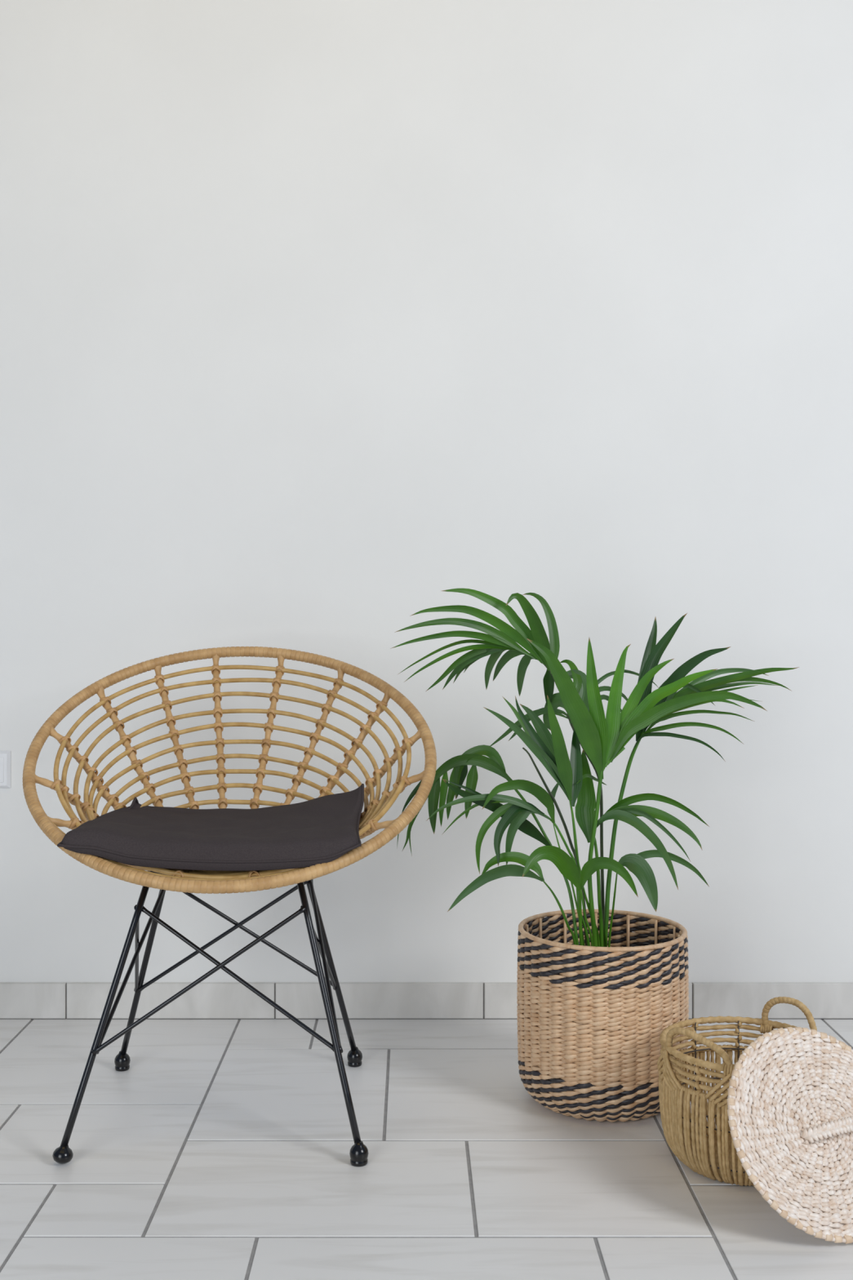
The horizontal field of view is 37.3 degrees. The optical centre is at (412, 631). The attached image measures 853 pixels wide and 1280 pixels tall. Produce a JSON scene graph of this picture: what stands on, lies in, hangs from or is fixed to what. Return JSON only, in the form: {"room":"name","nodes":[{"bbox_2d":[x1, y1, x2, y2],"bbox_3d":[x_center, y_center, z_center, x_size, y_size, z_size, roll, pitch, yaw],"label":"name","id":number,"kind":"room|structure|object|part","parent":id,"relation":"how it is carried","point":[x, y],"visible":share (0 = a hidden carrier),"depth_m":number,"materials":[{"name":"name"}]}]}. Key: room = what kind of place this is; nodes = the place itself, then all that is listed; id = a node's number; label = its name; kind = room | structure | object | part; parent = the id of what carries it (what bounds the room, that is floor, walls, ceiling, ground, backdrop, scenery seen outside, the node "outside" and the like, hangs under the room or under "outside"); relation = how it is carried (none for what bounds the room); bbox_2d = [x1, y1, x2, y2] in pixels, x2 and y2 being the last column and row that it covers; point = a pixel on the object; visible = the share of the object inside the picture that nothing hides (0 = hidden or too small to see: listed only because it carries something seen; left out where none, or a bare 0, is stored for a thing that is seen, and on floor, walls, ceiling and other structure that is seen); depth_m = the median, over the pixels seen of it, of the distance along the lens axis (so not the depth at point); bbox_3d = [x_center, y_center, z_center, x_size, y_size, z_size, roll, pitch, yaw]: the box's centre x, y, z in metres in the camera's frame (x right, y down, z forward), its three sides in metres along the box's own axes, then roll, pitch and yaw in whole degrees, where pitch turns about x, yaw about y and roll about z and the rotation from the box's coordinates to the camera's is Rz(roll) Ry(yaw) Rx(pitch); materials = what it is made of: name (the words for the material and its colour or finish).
{"room":"living room","nodes":[
{"label":"living room","id":0,"kind":"room"},
{"bbox_2d":[0,0,852,983],"bbox_3d":[0.000,-0.510,2.805,6.400,2.800,0.120,0,0,0],"label":"wall","id":1,"kind":"structure","parent":0,"point":[321,321],"depth_m":2.75,"materials":[{"name":"white paint"}]},
{"bbox_2d":[0,751,10,787],"bbox_3d":[-0.913,0.300,2.740,0.081,0.081,0.012,0,0,0],"label":"light switch","id":2,"kind":"object","parent":1,"relation":"attached to","point":[5,756],"visible":1,"depth_m":2.74,"materials":[{"name":"white plastic"}]},
{"bbox_2d":[0,982,852,1019],"bbox_3d":[0.000,0.802,2.744,6.380,0.079,0.022,0,0,0],"label":"baseboard","id":3,"kind":"structure","parent":1,"relation":"attached to","point":[18,1000],"depth_m":2.73,"materials":[{"name":"grey tile"}]},
{"bbox_2d":[0,1018,852,1279],"bbox_3d":[0.000,0.870,0.772,6.400,0.060,3.945,0,0,0],"label":"floor","id":4,"kind":"structure","parent":0,"point":[221,1151],"depth_m":1.96,"materials":[{"name":"grey tile"}]},
{"bbox_2d":[22,646,436,1166],"bbox_3d":[-0.313,0.435,2.211,0.712,0.810,0.614,0,0,-2],"label":"rattan chair","id":5,"kind":"object","parent":4,"relation":"on","point":[187,882],"visible":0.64,"depth_m":2.28,"materials":[{"name":"wicker"}]},
{"bbox_3d":[-0.494,0.610,2.045,0.170,0.420,0.011,0,0,-44],"label":"leg","id":6,"kind":"part","parent":5,"relation":"part of","materials":[{"name":"black metal"}]},
{"bbox_3d":[-0.497,0.610,2.361,0.011,0.420,0.181,0,0,-44],"label":"leg","id":7,"kind":"part","parent":5,"relation":"part of","materials":[{"name":"black metal"}]},
{"bbox_2d":[57,783,364,871],"bbox_3d":[-0.313,0.319,2.105,0.468,0.109,0.325,0,0,0],"label":"seat cushion","id":8,"kind":"object","parent":5,"relation":"on","point":[324,828],"visible":1,"depth_m":1.97,"materials":[{"name":"grey fabric"}]},
{"bbox_3d":[-0.137,0.610,2.046,0.117,0.420,0.118,0,0,0],"label":"leg","id":9,"kind":"part","parent":5,"relation":"part of","materials":[{"name":"black metal"}]},
{"bbox_3d":[-0.157,0.610,2.373,0.011,0.420,0.183,0,0,32],"label":"leg","id":10,"kind":"part","parent":5,"relation":"part of","materials":[{"name":"black metal"}]},
{"bbox_2d":[516,909,688,1122],"bbox_3d":[0.341,0.685,2.270,0.305,0.308,0.305,0,0,-35],"label":"basket","id":11,"kind":"object","parent":4,"relation":"on","point":[558,1056],"visible":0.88,"depth_m":2.14,"materials":[{"name":"wicker"}]},
{"bbox_2d":[390,588,799,1099],"bbox_3d":[0.327,0.376,2.244,0.732,0.904,0.309,0,0,0],"label":"potted palm","id":12,"kind":"object","parent":11,"relation":"in","point":[602,739],"visible":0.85,"depth_m":2.22,"materials":[{"name":"plant"}]},
{"bbox_2d":[657,996,817,1186],"bbox_3d":[0.523,0.721,1.999,0.268,0.237,0.267,0,0,0],"label":"storage basket","id":13,"kind":"object","parent":4,"relation":"on","point":[708,1150],"visible":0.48,"depth_m":1.94,"materials":[{"name":"wicker"}]},
{"bbox_3d":[0.416,0.768,2.020,0.043,0.143,0.015,0,0,0],"label":"cord","id":14,"kind":"part","parent":13,"relation":"part of","materials":[{"name":"fabric"}]},
{"bbox_3d":[0.414,0.768,2.000,0.043,0.142,0.009,0,0,0],"label":"cord","id":15,"kind":"part","parent":13,"relation":"part of","materials":[{"name":"fabric"}]},
{"bbox_3d":[0.417,0.768,1.984,0.043,0.142,0.008,0,0,-11],"label":"cord","id":16,"kind":"part","parent":13,"relation":"part of","materials":[{"name":"fabric"}]},
{"bbox_3d":[0.414,0.768,1.989,0.043,0.142,0.013,0,0,0],"label":"cord","id":17,"kind":"part","parent":13,"relation":"part of","materials":[{"name":"fabric"}]},
{"bbox_3d":[0.419,0.768,1.970,0.043,0.142,0.008,0,0,-14],"label":"cord","id":18,"kind":"part","parent":13,"relation":"part of","materials":[{"name":"fabric"}]},
{"bbox_3d":[0.417,0.768,1.976,0.043,0.142,0.014,0,0,0],"label":"cord","id":19,"kind":"part","parent":13,"relation":"part of","materials":[{"name":"fabric"}]},
{"bbox_3d":[0.423,0.768,1.960,0.042,0.142,0.019,0,0,0],"label":"cord","id":20,"kind":"part","parent":13,"relation":"part of","materials":[{"name":"fabric"}]},
{"bbox_3d":[0.422,0.768,1.964,0.042,0.142,0.019,0,0,0],"label":"cord","id":21,"kind":"part","parent":13,"relation":"part of","materials":[{"name":"fabric"}]},
{"bbox_3d":[0.425,0.768,1.953,0.041,0.142,0.020,0,0,0],"label":"cord","id":22,"kind":"part","parent":13,"relation":"part of","materials":[{"name":"fabric"}]},
{"bbox_3d":[0.427,0.768,1.949,0.040,0.142,0.023,0,0,0],"label":"cord","id":23,"kind":"part","parent":13,"relation":"part of","materials":[{"name":"fabric"}]},
{"bbox_3d":[0.451,0.768,2.080,0.034,0.142,0.032,0,0,0],"label":"cord","id":24,"kind":"part","parent":13,"relation":"part of","materials":[{"name":"fabric"}]},
{"bbox_3d":[0.458,0.768,2.089,0.007,0.142,0.043,0,0,-38],"label":"cord","id":25,"kind":"part","parent":13,"relation":"part of","materials":[{"name":"fabric"}]},
{"bbox_3d":[0.462,0.768,2.091,0.007,0.142,0.043,0,0,-30],"label":"cord","id":26,"kind":"part","parent":13,"relation":"part of","materials":[{"name":"fabric"}]},
{"bbox_3d":[0.428,0.768,1.946,0.038,0.142,0.026,0,0,0],"label":"cord","id":27,"kind":"part","parent":13,"relation":"part of","materials":[{"name":"fabric"}]},
{"bbox_3d":[0.466,0.768,2.092,0.007,0.142,0.043,0,0,-28],"label":"cord","id":28,"kind":"part","parent":13,"relation":"part of","materials":[{"name":"fabric"}]},
{"bbox_3d":[0.474,0.768,2.098,0.010,0.142,0.044,0,0,-31],"label":"cord","id":29,"kind":"part","parent":13,"relation":"part of","materials":[{"name":"fabric"}]},
{"bbox_3d":[0.433,0.768,1.939,0.038,0.142,0.028,0,0,0],"label":"cord","id":30,"kind":"part","parent":13,"relation":"part of","materials":[{"name":"fabric"}]},
{"bbox_3d":[0.435,0.768,1.936,0.043,0.142,0.008,0,0,-38],"label":"cord","id":31,"kind":"part","parent":13,"relation":"part of","materials":[{"name":"fabric"}]},
{"bbox_3d":[0.472,0.677,2.113,0.011,0.052,0.015,0,0,-25],"label":"tie cord","id":32,"kind":"part","parent":13,"relation":"part of","materials":[{"name":"fabric"}]},
{"bbox_3d":[0.434,0.677,1.914,0.015,0.052,0.011,0,0,-43],"label":"tie cord","id":33,"kind":"part","parent":13,"relation":"part of","materials":[{"name":"fabric"}]},
{"bbox_3d":[0.442,0.640,1.936,0.021,0.047,0.131,0,0,-37],"label":"handle","id":34,"kind":"part","parent":13,"relation":"part of","materials":[{"name":"wicker"}]},
{"bbox_3d":[0.440,0.768,1.929,0.043,0.142,0.009,0,0,-43],"label":"cord","id":35,"kind":"part","parent":13,"relation":"part of","materials":[{"name":"fabric"}]},
{"bbox_3d":[0.477,0.768,2.099,0.023,0.142,0.041,0,0,0],"label":"cord","id":36,"kind":"part","parent":13,"relation":"part of","materials":[{"name":"fabric"}]},
{"bbox_3d":[0.445,0.768,1.924,0.043,0.142,0.008,0,0,-43],"label":"cord","id":37,"kind":"part","parent":13,"relation":"part of","materials":[{"name":"fabric"}]},
{"bbox_3d":[0.485,0.768,2.103,0.007,0.142,0.043,0,0,-25],"label":"cord","id":38,"kind":"part","parent":13,"relation":"part of","materials":[{"name":"fabric"}]},
{"bbox_3d":[0.490,0.768,2.106,0.008,0.142,0.044,0,0,-15],"label":"cord","id":39,"kind":"part","parent":13,"relation":"part of","materials":[{"name":"fabric"}]},
{"bbox_3d":[0.449,0.768,1.919,0.009,0.142,0.043,0,0,44],"label":"cord","id":40,"kind":"part","parent":13,"relation":"part of","materials":[{"name":"fabric"}]},
{"bbox_3d":[0.452,0.768,1.917,0.031,0.142,0.036,0,0,0],"label":"cord","id":41,"kind":"part","parent":13,"relation":"part of","materials":[{"name":"fabric"}]},
{"bbox_3d":[0.496,0.768,2.107,0.009,0.142,0.043,0,0,-20],"label":"cord","id":42,"kind":"part","parent":13,"relation":"part of","materials":[{"name":"fabric"}]},
{"bbox_3d":[0.502,0.768,2.107,0.007,0.142,0.043,0,0,-13],"label":"cord","id":43,"kind":"part","parent":13,"relation":"part of","materials":[{"name":"fabric"}]},
{"bbox_3d":[0.460,0.768,1.911,0.007,0.142,0.043,0,0,40],"label":"cord","id":44,"kind":"part","parent":13,"relation":"part of","materials":[{"name":"fabric"}]},
{"bbox_3d":[0.509,0.768,2.111,0.009,0.142,0.043,0,0,-10],"label":"cord","id":45,"kind":"part","parent":13,"relation":"part of","materials":[{"name":"fabric"}]},
{"bbox_3d":[0.461,0.768,1.909,0.009,0.142,0.043,0,0,34],"label":"cord","id":46,"kind":"part","parent":13,"relation":"part of","materials":[{"name":"fabric"}]},
{"bbox_3d":[0.514,0.768,2.110,0.008,0.142,0.043,0,0,0],"label":"cord","id":47,"kind":"part","parent":13,"relation":"part of","materials":[{"name":"fabric"}]},
{"bbox_3d":[0.518,0.768,2.110,0.007,0.142,0.043,0,0,-2],"label":"cord","id":48,"kind":"part","parent":13,"relation":"part of","materials":[{"name":"fabric"}]},
{"bbox_3d":[0.469,0.768,1.904,0.007,0.141,0.043,0,0,34],"label":"cord","id":49,"kind":"part","parent":13,"relation":"part of","materials":[{"name":"fabric"}]},
{"bbox_3d":[0.473,0.768,1.903,0.007,0.141,0.043,0,0,28],"label":"cord","id":50,"kind":"part","parent":13,"relation":"part of","materials":[{"name":"fabric"}]},
{"bbox_3d":[0.527,0.768,2.111,0.007,0.142,0.043,0,0,0],"label":"cord","id":51,"kind":"part","parent":13,"relation":"part of","materials":[{"name":"fabric"}]},
{"bbox_3d":[0.533,0.768,2.110,0.008,0.142,0.043,0,0,0],"label":"cord","id":52,"kind":"part","parent":13,"relation":"part of","materials":[{"name":"fabric"}]},
{"bbox_3d":[0.477,0.768,1.900,0.007,0.142,0.043,0,0,28],"label":"cord","id":53,"kind":"part","parent":13,"relation":"part of","materials":[{"name":"fabric"}]},
{"bbox_3d":[0.536,0.768,2.111,0.007,0.142,0.043,0,0,3],"label":"cord","id":54,"kind":"part","parent":13,"relation":"part of","materials":[{"name":"fabric"}]},
{"bbox_3d":[0.485,0.768,1.897,0.007,0.141,0.043,0,0,22],"label":"cord","id":55,"kind":"part","parent":13,"relation":"part of","materials":[{"name":"fabric"}]},
{"bbox_3d":[0.542,0.768,2.110,0.009,0.142,0.043,0,0,14],"label":"cord","id":56,"kind":"part","parent":13,"relation":"part of","materials":[{"name":"fabric"}]},
{"bbox_3d":[0.548,0.677,2.123,0.012,0.052,0.015,0,0,0],"label":"tie cord","id":57,"kind":"part","parent":13,"relation":"part of","materials":[{"name":"fabric"}]},
{"bbox_3d":[0.491,0.768,1.895,0.008,0.142,0.043,0,0,18],"label":"cord","id":58,"kind":"part","parent":13,"relation":"part of","materials":[{"name":"fabric"}]},
{"bbox_3d":[0.494,0.768,1.893,0.009,0.142,0.043,0,0,14],"label":"cord","id":59,"kind":"part","parent":13,"relation":"part of","materials":[{"name":"fabric"}]},
{"bbox_3d":[0.501,0.768,1.893,0.008,0.142,0.043,0,0,12],"label":"cord","id":60,"kind":"part","parent":13,"relation":"part of","materials":[{"name":"fabric"}]},
{"bbox_3d":[0.622,0.631,2.071,0.020,0.059,0.107,0,0,-39],"label":"handle","id":61,"kind":"part","parent":13,"relation":"part of","materials":[{"name":"wicker"}]},
{"bbox_2d":[727,1026,852,1244],"bbox_3d":[0.586,0.714,1.807,0.298,0.246,0.172,0,0,-21],"label":"lid","id":62,"kind":"object","parent":4,"relation":"on","point":[815,1086],"visible":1,"depth_m":1.79,"materials":[{"name":"wicker"}]}
]}

